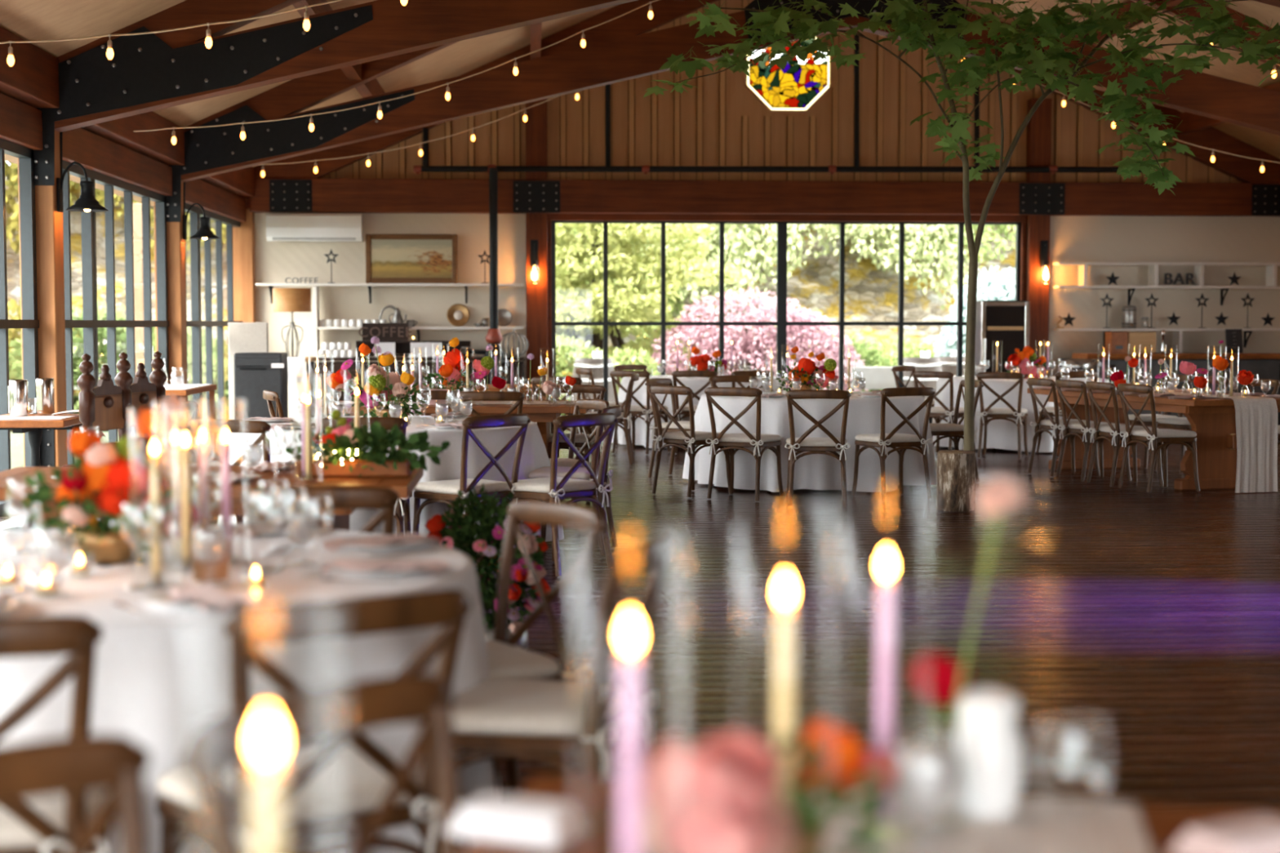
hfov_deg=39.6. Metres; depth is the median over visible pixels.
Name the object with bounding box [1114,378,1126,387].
flower
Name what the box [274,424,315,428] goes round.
dinner plate
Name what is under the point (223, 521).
water goblet
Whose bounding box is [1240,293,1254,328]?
metal star
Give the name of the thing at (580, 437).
cushion
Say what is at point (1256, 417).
table runner
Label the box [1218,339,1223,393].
flower
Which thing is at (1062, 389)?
napkin
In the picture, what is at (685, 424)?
cushion
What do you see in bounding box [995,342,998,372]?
taper candle
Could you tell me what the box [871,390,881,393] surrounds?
napkin
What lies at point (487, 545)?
flowers
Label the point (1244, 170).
beam
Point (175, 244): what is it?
column
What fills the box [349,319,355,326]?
mug
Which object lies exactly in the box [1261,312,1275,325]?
metal star
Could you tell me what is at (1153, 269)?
divider
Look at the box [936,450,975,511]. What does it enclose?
stump
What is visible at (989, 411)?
cushion
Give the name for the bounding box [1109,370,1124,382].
flower
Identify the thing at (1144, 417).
cushion
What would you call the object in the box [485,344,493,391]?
flower
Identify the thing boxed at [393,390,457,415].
chair
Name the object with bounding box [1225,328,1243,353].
chalkboard
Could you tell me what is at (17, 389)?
wine chiller
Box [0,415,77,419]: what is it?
table cloth
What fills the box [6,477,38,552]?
wine glass
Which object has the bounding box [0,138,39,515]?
window
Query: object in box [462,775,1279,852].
table
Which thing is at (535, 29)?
beam
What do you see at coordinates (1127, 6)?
beam
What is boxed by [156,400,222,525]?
chair
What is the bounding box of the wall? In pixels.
[254,0,1279,417]
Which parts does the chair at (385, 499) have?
leg, rail, leg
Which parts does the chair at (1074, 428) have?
leg, rail, seat, leg, leg, leg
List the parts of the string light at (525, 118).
bulb, bulb, bulb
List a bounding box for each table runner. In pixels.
[334,400,576,404]
[1115,387,1277,493]
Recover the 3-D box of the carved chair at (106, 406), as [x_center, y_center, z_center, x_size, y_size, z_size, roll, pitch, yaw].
[-3.445,0.148,10.908,0.508,1.200,0.514,1,3,16]
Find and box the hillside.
[4,175,1015,398]
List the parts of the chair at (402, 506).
rail, leg, leg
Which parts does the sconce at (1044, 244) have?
bulb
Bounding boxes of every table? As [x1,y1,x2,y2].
[0,413,81,531]
[0,466,423,531]
[138,384,217,461]
[297,356,316,417]
[320,400,587,458]
[358,384,561,422]
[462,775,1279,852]
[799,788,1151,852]
[1026,386,1279,490]
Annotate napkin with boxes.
[0,591,17,604]
[52,409,105,437]
[165,583,257,613]
[208,471,245,484]
[231,519,312,538]
[242,417,294,422]
[254,460,293,471]
[271,422,315,429]
[320,558,449,574]
[322,533,440,551]
[431,412,470,417]
[431,422,462,429]
[758,387,773,391]
[760,393,785,398]
[857,393,891,397]
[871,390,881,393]
[1035,386,1068,389]
[1061,387,1092,391]
[1086,390,1118,392]
[1110,391,1146,394]
[1137,393,1175,397]
[1151,386,1177,389]
[1168,395,1206,399]
[1172,388,1204,391]
[1199,390,1234,393]
[1228,392,1266,395]
[1261,394,1279,397]
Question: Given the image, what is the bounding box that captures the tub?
[1057,358,1097,371]
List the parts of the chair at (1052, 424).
leg, rail, seat, leg, leg, leg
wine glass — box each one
[4,502,43,592]
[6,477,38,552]
[120,502,157,589]
[142,500,178,587]
[164,426,184,475]
[191,472,222,511]
[245,490,279,573]
[251,488,285,570]
[257,479,289,555]
[264,430,286,481]
[274,425,294,473]
[274,484,307,564]
[297,493,333,577]
[325,392,339,409]
[372,393,386,409]
[416,392,430,426]
[445,391,459,422]
[447,389,460,421]
[475,378,485,404]
[1031,712,1111,833]
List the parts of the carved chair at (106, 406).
leg, post, panel, post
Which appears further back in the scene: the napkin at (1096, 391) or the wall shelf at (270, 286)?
the wall shelf at (270, 286)
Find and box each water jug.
[162,358,168,385]
[170,367,190,386]
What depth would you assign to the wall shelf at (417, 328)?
23.43 m
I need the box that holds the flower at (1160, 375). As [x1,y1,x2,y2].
[1155,372,1167,386]
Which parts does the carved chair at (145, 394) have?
panel, post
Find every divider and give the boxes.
[312,286,319,357]
[1078,265,1087,285]
[1148,265,1158,285]
[1172,331,1182,352]
[1193,265,1204,285]
[1265,265,1277,285]
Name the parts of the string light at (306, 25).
bulb, bulb, cord, bulb, bulb, bulb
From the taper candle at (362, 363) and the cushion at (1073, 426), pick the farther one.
the cushion at (1073, 426)
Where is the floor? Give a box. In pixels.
[0,426,1279,811]
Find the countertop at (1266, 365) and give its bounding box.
[1071,352,1279,426]
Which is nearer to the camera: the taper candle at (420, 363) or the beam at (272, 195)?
the taper candle at (420, 363)
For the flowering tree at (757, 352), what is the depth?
28.72 m
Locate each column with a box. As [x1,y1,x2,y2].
[17,130,67,466]
[133,203,144,433]
[153,182,187,451]
[232,197,255,322]
[525,98,547,400]
[1025,97,1052,376]
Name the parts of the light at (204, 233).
lamp shade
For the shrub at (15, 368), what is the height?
1.723 m
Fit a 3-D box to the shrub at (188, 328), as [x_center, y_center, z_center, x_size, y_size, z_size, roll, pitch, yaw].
[-8.090,-0.908,31.054,2.483,1.871,1.785,-1,3,-11]
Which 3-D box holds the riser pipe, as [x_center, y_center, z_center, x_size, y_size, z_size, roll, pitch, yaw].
[-2.042,-1.675,23.098,0.555,3.407,0.694,0,3,-3]
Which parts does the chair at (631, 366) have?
leg, rail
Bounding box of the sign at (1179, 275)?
[1164,273,1195,284]
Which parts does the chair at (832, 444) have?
leg, leg, seat, rail, leg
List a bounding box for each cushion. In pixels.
[0,787,111,848]
[156,744,420,825]
[190,461,222,466]
[413,478,507,494]
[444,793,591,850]
[450,676,619,736]
[485,640,559,679]
[505,477,595,493]
[528,466,598,479]
[548,433,595,442]
[548,457,591,466]
[586,411,623,418]
[608,401,624,406]
[621,404,667,411]
[661,421,690,429]
[663,431,727,440]
[679,404,697,411]
[719,433,781,442]
[786,437,847,446]
[855,433,920,442]
[929,422,964,431]
[930,406,964,413]
[983,408,1027,414]
[1039,406,1062,413]
[1040,418,1093,426]
[1068,422,1124,430]
[1099,425,1158,433]
[1128,413,1177,421]
[1131,428,1196,437]
[1157,417,1190,425]
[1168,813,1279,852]
[1277,425,1279,433]
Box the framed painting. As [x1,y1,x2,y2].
[365,234,457,283]
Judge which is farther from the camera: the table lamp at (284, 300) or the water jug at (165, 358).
the table lamp at (284, 300)
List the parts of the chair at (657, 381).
leg, rail, leg, seat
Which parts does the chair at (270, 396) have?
rail, leg, leg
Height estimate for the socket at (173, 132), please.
0.093 m
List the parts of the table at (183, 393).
leg, leg, leg, leg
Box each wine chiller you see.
[7,379,28,416]
[35,377,54,413]
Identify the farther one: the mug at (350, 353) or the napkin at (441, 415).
the mug at (350, 353)
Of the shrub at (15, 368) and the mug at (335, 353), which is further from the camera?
the shrub at (15, 368)
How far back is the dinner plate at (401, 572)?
4.29 m
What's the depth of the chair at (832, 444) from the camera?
13.35 m
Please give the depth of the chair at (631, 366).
21.36 m
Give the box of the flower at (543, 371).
[537,367,546,400]
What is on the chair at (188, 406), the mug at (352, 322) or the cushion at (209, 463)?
the cushion at (209, 463)
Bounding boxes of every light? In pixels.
[0,0,407,66]
[56,161,108,212]
[133,0,658,145]
[182,202,220,239]
[257,91,578,177]
[961,57,1279,172]
[1130,0,1279,78]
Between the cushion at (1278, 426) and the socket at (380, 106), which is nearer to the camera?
the cushion at (1278, 426)
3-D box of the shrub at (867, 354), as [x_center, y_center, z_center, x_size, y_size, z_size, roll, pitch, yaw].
[3.535,-0.933,30.771,1.801,1.320,1.416,0,3,8]
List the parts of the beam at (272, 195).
splice plate, splice plate, splice plate, splice plate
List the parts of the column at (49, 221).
plate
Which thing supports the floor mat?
on the floor
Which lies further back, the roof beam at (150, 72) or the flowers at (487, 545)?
the roof beam at (150, 72)
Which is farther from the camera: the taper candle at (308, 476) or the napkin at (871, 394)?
the napkin at (871, 394)
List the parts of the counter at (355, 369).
door, door, door, door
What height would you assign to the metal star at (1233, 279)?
0.190 m
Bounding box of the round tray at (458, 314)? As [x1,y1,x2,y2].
[446,303,470,326]
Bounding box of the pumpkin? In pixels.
[499,328,528,356]
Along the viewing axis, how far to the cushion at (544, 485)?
9.83 m
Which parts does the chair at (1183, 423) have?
leg, seat, leg, rail, leg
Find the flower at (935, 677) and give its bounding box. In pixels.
[909,649,970,804]
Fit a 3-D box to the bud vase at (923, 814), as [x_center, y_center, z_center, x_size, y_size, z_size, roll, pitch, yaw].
[0.370,0.427,2.158,0.057,0.112,0.058,0,3,-3]
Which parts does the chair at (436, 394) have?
rail, leg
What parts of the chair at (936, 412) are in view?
leg, rail, leg, seat, leg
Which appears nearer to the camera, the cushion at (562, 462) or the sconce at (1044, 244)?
the cushion at (562, 462)
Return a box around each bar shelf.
[1053,262,1279,266]
[1053,285,1279,305]
[1053,328,1279,347]
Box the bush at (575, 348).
[555,333,669,416]
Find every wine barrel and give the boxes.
[570,358,616,413]
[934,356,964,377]
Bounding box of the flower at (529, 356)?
[526,353,534,401]
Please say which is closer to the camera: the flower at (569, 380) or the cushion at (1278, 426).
the flower at (569, 380)
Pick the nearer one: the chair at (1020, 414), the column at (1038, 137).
the chair at (1020, 414)
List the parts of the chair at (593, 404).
leg, rail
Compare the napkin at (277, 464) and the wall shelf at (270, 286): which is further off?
the wall shelf at (270, 286)
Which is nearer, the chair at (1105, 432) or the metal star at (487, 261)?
the chair at (1105, 432)
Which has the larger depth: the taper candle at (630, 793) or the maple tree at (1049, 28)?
the maple tree at (1049, 28)
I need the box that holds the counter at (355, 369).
[315,356,525,417]
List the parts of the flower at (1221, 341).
stem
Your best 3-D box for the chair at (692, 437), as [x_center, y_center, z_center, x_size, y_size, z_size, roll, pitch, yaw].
[0.398,0.106,14.305,0.544,0.880,0.493,-3,5,-43]
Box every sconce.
[529,240,538,284]
[1040,240,1050,284]
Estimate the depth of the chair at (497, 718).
4.01 m
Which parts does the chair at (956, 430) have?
seat, leg, rail, leg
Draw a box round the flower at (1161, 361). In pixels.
[1157,359,1164,390]
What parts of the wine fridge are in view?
handle, glass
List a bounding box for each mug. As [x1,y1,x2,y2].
[318,319,324,326]
[318,350,324,357]
[320,342,328,350]
[325,319,333,326]
[325,350,333,357]
[329,342,336,350]
[332,350,339,357]
[333,319,340,326]
[337,342,343,350]
[339,350,346,357]
[341,319,349,326]
[344,342,351,350]
[347,350,355,357]
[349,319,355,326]
[356,320,363,326]
[372,320,378,323]
[379,320,386,323]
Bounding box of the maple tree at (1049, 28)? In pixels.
[643,0,1279,450]
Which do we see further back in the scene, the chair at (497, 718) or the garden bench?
the garden bench
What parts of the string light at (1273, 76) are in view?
bulb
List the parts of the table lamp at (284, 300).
lamp shade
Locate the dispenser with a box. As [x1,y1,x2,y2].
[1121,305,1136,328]
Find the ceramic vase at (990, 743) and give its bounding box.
[949,688,1023,820]
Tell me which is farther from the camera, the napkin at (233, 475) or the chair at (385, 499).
the napkin at (233, 475)
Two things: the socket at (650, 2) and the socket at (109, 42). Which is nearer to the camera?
the socket at (109, 42)
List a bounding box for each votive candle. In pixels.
[0,563,22,589]
[30,570,62,598]
[65,552,93,577]
[240,564,271,591]
[434,415,445,423]
[775,388,782,394]
[1190,388,1198,395]
[1240,389,1249,396]
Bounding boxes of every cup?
[406,320,417,326]
[474,323,482,326]
[480,318,488,326]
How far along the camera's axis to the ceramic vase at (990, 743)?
2.16 m
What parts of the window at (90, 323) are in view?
rail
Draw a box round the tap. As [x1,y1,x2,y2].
[1160,329,1165,353]
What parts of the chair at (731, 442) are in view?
leg, leg, rail, seat, leg, leg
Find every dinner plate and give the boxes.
[0,594,26,609]
[143,586,268,608]
[191,473,260,481]
[231,521,314,535]
[241,462,295,470]
[248,419,285,422]
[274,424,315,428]
[330,557,438,576]
[336,534,431,550]
[427,424,460,428]
[430,413,471,417]
[763,395,785,397]
[858,394,881,397]
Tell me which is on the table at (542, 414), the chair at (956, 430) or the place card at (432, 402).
the place card at (432, 402)
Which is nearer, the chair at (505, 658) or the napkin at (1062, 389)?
the chair at (505, 658)
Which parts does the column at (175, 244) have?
plate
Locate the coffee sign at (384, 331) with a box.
[359,323,412,340]
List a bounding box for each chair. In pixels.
[0,614,111,852]
[0,733,150,852]
[22,352,133,530]
[62,351,166,519]
[155,588,471,852]
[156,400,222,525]
[181,674,466,852]
[187,419,309,524]
[240,486,399,534]
[262,390,284,417]
[320,417,412,534]
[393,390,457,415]
[413,413,530,559]
[450,529,677,795]
[457,391,524,416]
[485,499,607,795]
[501,413,617,576]
[528,404,621,555]
[530,377,589,462]
[548,384,606,462]
[548,399,610,531]
[574,368,624,444]
[583,373,639,464]
[609,370,671,454]
[613,364,647,389]
[644,377,690,478]
[648,385,733,497]
[671,370,717,453]
[704,386,783,501]
[709,375,756,388]
[730,370,774,388]
[785,389,850,506]
[851,386,935,501]
[891,365,934,407]
[912,371,964,453]
[929,379,983,482]
[975,372,1028,458]
[1026,377,1099,476]
[1035,371,1098,456]
[1054,379,1131,481]
[1084,381,1163,487]
[1116,383,1199,493]
[1128,374,1193,468]
[1154,376,1230,473]
[1244,378,1279,395]
[1277,425,1279,447]
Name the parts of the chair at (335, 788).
leg, leg, seat, rail, leg, leg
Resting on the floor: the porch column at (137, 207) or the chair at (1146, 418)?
the chair at (1146, 418)
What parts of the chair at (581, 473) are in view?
leg, leg, leg, rail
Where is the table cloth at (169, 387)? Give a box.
[163,384,210,390]
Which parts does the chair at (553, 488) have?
seat, leg, leg, rail, leg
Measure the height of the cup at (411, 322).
0.090 m
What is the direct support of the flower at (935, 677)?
in the bud vase at (914, 800)
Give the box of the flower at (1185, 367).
[1179,360,1196,392]
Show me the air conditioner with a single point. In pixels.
(279, 227)
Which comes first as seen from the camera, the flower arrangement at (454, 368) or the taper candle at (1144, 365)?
the flower arrangement at (454, 368)
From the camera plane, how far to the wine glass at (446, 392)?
10.80 m
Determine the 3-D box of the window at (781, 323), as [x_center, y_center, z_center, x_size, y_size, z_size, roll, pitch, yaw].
[1.997,-1.403,24.075,6.471,2.770,0.090,0,3,-3]
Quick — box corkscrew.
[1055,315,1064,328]
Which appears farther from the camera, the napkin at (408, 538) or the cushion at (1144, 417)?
the cushion at (1144, 417)
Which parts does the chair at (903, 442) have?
leg, leg, seat, leg, rail, leg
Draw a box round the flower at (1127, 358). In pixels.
[1124,355,1131,382]
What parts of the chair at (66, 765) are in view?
rail, leg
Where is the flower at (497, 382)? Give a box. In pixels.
[492,376,506,391]
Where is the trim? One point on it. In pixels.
(600, 217)
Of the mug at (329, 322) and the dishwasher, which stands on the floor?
the dishwasher
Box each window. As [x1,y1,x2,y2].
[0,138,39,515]
[62,160,168,464]
[185,203,242,447]
[551,220,1021,426]
[744,35,833,112]
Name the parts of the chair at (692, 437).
leg, rail, seat, leg, leg, leg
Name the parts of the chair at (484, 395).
leg, rail, leg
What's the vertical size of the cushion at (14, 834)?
0.051 m
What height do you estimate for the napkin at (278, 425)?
0.028 m
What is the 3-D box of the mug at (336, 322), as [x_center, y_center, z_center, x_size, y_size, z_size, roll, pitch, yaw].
[-3.998,-1.364,23.464,0.083,0.095,0.098,-2,4,-33]
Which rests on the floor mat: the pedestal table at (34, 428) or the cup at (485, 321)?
the pedestal table at (34, 428)
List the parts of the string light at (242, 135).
bulb, bulb, bulb, bulb, bulb, bulb, bulb, bulb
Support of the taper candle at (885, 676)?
in the glass
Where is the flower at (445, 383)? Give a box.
[439,377,448,389]
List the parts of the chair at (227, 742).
leg, rail, leg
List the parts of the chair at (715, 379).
leg, rail, leg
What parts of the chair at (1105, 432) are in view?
leg, rail, leg, seat, leg, leg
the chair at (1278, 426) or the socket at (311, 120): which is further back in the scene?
the socket at (311, 120)
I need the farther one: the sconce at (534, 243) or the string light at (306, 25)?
the sconce at (534, 243)
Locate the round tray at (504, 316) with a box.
[497,308,512,326]
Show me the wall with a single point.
(718, 122)
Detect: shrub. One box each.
[7,298,105,364]
[8,298,152,413]
[8,351,22,380]
[116,341,228,421]
[123,326,227,359]
[773,306,845,351]
[817,335,893,391]
[853,334,941,391]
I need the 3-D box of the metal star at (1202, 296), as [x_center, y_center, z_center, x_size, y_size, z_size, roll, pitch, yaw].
[7.644,-1.575,24.168,0.200,0.474,0.100,0,3,-3]
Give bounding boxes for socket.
[8,40,13,55]
[107,34,112,48]
[172,126,175,137]
[205,22,210,37]
[240,122,244,132]
[304,5,308,19]
[309,114,313,124]
[377,101,381,111]
[445,82,449,93]
[514,57,517,67]
[581,30,584,39]
[648,1,652,11]
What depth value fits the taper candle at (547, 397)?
13.83 m
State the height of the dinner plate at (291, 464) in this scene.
0.017 m
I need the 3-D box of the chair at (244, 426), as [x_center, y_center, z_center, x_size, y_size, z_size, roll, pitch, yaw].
[-2.064,0.389,9.424,0.493,0.880,0.544,1,3,18]
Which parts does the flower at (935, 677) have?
stem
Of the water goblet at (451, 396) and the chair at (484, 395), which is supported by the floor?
the chair at (484, 395)
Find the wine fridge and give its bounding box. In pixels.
[974,300,1030,376]
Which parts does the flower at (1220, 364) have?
stem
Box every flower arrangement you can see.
[20,395,201,566]
[284,409,449,478]
[326,336,430,418]
[422,337,494,402]
[580,715,906,852]
[689,346,727,377]
[775,346,839,391]
[1003,345,1046,378]
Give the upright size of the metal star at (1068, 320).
0.190 m
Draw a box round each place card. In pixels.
[192,536,230,582]
[428,389,448,404]
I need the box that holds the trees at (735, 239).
[636,223,973,310]
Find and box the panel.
[227,322,268,419]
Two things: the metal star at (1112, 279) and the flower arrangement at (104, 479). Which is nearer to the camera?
the flower arrangement at (104, 479)
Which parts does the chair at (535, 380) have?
leg, rail, leg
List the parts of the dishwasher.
handle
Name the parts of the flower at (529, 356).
stem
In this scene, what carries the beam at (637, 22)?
attached to the wall
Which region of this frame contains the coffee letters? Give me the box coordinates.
[284,277,318,283]
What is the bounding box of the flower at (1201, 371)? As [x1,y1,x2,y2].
[1196,368,1208,393]
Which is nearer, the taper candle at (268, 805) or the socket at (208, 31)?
the taper candle at (268, 805)
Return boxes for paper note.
[374,342,395,356]
[410,342,441,356]
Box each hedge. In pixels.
[4,160,226,265]
[555,223,693,344]
[904,224,1015,271]
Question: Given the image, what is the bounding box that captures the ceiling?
[0,0,1279,206]
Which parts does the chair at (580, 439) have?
leg, seat, rail, leg, leg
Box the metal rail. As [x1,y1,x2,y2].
[413,35,1142,174]
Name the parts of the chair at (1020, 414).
leg, leg, rail, seat, leg, leg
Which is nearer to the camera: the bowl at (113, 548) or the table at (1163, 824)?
the table at (1163, 824)
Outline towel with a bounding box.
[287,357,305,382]
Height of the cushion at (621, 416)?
0.051 m
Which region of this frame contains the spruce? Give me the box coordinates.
[933,266,1015,356]
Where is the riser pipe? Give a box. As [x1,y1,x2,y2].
[461,168,504,384]
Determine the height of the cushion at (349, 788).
0.051 m
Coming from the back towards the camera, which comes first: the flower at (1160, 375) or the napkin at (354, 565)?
the flower at (1160, 375)
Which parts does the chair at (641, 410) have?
leg, rail, leg, seat, leg, leg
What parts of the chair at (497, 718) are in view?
leg, seat, leg, rail, leg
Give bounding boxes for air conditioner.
[266,213,363,241]
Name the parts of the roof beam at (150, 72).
gusset plate, gusset plate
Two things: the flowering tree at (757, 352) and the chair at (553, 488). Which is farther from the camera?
the flowering tree at (757, 352)
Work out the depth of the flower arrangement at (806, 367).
15.23 m
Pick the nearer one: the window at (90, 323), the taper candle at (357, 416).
the taper candle at (357, 416)
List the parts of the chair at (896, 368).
leg, rail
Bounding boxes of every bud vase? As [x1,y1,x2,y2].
[911,718,955,813]
[920,729,968,828]
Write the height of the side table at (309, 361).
0.946 m
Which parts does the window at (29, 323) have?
rail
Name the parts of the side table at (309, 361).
leg, leg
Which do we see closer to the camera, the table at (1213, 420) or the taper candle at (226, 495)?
the taper candle at (226, 495)
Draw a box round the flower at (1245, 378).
[1236,369,1253,385]
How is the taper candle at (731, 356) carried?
on the tablecloth at (695, 384)
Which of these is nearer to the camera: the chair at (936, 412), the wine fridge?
the chair at (936, 412)
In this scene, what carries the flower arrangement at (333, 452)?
on the table at (18, 486)
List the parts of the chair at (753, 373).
rail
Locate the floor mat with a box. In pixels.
[0,516,116,532]
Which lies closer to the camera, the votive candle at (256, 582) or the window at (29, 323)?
the votive candle at (256, 582)
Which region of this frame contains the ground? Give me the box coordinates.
[10,398,570,468]
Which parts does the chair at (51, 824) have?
seat, rail, leg, leg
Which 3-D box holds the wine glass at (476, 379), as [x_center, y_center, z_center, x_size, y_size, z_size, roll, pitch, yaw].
[-1.210,-0.265,13.499,0.083,0.196,0.083,-3,4,-40]
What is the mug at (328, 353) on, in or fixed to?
on the counter at (355, 369)
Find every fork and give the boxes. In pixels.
[111,601,144,615]
[298,530,336,538]
[321,578,398,582]
[368,551,436,555]
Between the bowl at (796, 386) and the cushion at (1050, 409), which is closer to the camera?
the bowl at (796, 386)
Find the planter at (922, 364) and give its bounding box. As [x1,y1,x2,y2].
[902,357,942,398]
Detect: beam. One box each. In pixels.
[0,26,59,108]
[0,93,42,150]
[33,0,1279,185]
[62,128,172,195]
[80,111,184,165]
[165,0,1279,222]
[185,178,245,222]
[199,166,254,197]
[245,0,719,209]
[248,177,1279,216]
[292,0,361,80]
[355,78,385,97]
[530,22,542,59]
[967,10,1279,182]
[1062,0,1159,45]
[1162,0,1183,7]
[1176,81,1279,134]
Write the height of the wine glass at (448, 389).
0.196 m
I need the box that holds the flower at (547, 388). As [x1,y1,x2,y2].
[542,380,557,402]
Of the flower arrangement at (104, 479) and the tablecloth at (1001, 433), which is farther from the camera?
the tablecloth at (1001, 433)
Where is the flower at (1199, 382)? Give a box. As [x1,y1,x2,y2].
[1193,376,1208,396]
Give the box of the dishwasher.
[234,352,288,419]
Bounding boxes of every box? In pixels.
[355,340,471,357]
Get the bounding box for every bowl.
[74,525,143,564]
[375,407,404,417]
[791,383,811,390]
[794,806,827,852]
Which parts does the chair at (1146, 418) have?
seat, leg, leg, rail, leg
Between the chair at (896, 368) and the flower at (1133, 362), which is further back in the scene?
the chair at (896, 368)
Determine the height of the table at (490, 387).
0.760 m
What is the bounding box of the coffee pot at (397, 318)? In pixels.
[388,307,406,323]
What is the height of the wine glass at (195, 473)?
0.196 m
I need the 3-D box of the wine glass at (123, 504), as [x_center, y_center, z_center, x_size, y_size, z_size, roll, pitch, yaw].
[-1.154,0.273,4.096,0.083,0.196,0.083,1,4,24]
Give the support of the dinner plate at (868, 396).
on the tablecloth at (821, 472)
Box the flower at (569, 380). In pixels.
[564,375,576,398]
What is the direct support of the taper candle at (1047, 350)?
in the glass
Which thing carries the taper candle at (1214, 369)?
in the glass
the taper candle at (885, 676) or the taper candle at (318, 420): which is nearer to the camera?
the taper candle at (885, 676)
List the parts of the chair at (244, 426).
leg, rail, leg, leg, leg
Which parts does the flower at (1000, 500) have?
stem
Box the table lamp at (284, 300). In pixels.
[272,288,311,357]
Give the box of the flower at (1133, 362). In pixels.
[1128,358,1137,383]
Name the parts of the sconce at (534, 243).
bulb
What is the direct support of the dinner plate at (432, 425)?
on the tablecloth at (534, 456)
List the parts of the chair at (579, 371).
leg, rail, leg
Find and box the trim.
[547,213,1027,377]
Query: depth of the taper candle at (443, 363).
17.84 m
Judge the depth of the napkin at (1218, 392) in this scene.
15.69 m
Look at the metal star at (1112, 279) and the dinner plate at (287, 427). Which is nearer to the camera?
the dinner plate at (287, 427)
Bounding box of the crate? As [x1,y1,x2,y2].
[1104,332,1156,353]
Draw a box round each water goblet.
[38,526,75,595]
[128,438,146,463]
[193,519,227,586]
[195,435,214,472]
[244,439,263,476]
[266,492,296,549]
[287,503,318,564]
[331,401,345,417]
[388,401,402,417]
[435,400,448,422]
[450,395,462,420]
[459,398,472,422]
[890,724,960,852]
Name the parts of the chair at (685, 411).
leg, seat, rail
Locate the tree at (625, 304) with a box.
[555,223,748,386]
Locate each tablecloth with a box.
[0,525,501,852]
[217,415,564,546]
[611,375,789,448]
[682,391,936,492]
[932,376,1109,452]
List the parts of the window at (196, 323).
rail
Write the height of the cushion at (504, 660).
0.051 m
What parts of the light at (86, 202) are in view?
lamp shade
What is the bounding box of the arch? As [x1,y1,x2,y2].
[378,305,395,323]
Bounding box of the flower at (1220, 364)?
[1212,355,1229,396]
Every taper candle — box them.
[143,440,169,584]
[165,430,182,562]
[174,432,193,567]
[199,427,208,537]
[222,428,239,559]
[253,710,283,852]
[297,393,306,476]
[301,395,316,480]
[312,366,319,420]
[315,390,321,433]
[323,365,328,417]
[354,387,359,454]
[361,357,364,389]
[401,365,408,417]
[408,364,417,416]
[418,357,422,390]
[435,351,439,383]
[442,351,444,377]
[466,358,471,402]
[494,350,497,376]
[511,357,513,391]
[543,357,551,400]
[617,611,642,852]
[675,341,679,370]
[687,341,690,370]
[730,341,733,373]
[769,354,774,391]
[773,572,794,828]
[785,352,788,388]
[845,354,849,390]
[859,547,909,829]
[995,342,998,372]
[1039,342,1041,367]
[1044,342,1050,377]
[1102,352,1104,382]
[1132,352,1135,383]
[1143,353,1146,384]
[1168,353,1173,391]
[1212,355,1215,395]
[1229,356,1233,396]
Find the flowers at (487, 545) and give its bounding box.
[425,483,551,649]
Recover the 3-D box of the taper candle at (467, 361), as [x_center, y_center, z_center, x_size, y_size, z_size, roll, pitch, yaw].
[-1.315,-0.353,13.547,0.060,0.334,0.060,2,4,32]
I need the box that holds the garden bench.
[851,366,897,389]
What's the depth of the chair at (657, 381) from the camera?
15.80 m
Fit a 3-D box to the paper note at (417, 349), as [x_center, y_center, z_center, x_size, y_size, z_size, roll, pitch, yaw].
[-2.781,-0.998,23.107,0.402,0.187,0.004,0,3,-3]
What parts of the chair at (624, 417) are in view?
seat, leg, leg, rail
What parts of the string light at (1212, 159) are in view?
cord, bulb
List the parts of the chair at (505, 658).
leg, seat, rail, leg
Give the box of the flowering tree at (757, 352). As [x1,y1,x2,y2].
[649,284,867,391]
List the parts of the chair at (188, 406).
leg, rail, leg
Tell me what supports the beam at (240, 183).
on the column at (175, 244)
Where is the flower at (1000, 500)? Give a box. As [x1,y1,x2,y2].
[942,475,1025,817]
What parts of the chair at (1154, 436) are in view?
leg, rail, leg, seat, leg, leg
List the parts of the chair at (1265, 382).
leg, rail, leg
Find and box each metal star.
[324,248,337,283]
[478,250,489,283]
[1062,312,1075,326]
[1100,293,1113,328]
[1106,271,1119,284]
[1145,293,1158,328]
[1166,312,1180,325]
[1195,293,1208,328]
[1214,311,1228,325]
[1227,271,1241,284]
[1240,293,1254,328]
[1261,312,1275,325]
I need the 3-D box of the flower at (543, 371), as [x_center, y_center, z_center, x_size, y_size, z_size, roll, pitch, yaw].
[-0.761,-0.331,13.823,0.080,0.259,0.077,0,3,-3]
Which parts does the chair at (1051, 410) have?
leg, seat, rail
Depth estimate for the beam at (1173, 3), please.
18.96 m
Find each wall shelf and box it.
[255,283,524,303]
[316,326,524,340]
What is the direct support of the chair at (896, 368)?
on the floor
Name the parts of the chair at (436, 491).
leg, seat, leg, rail, leg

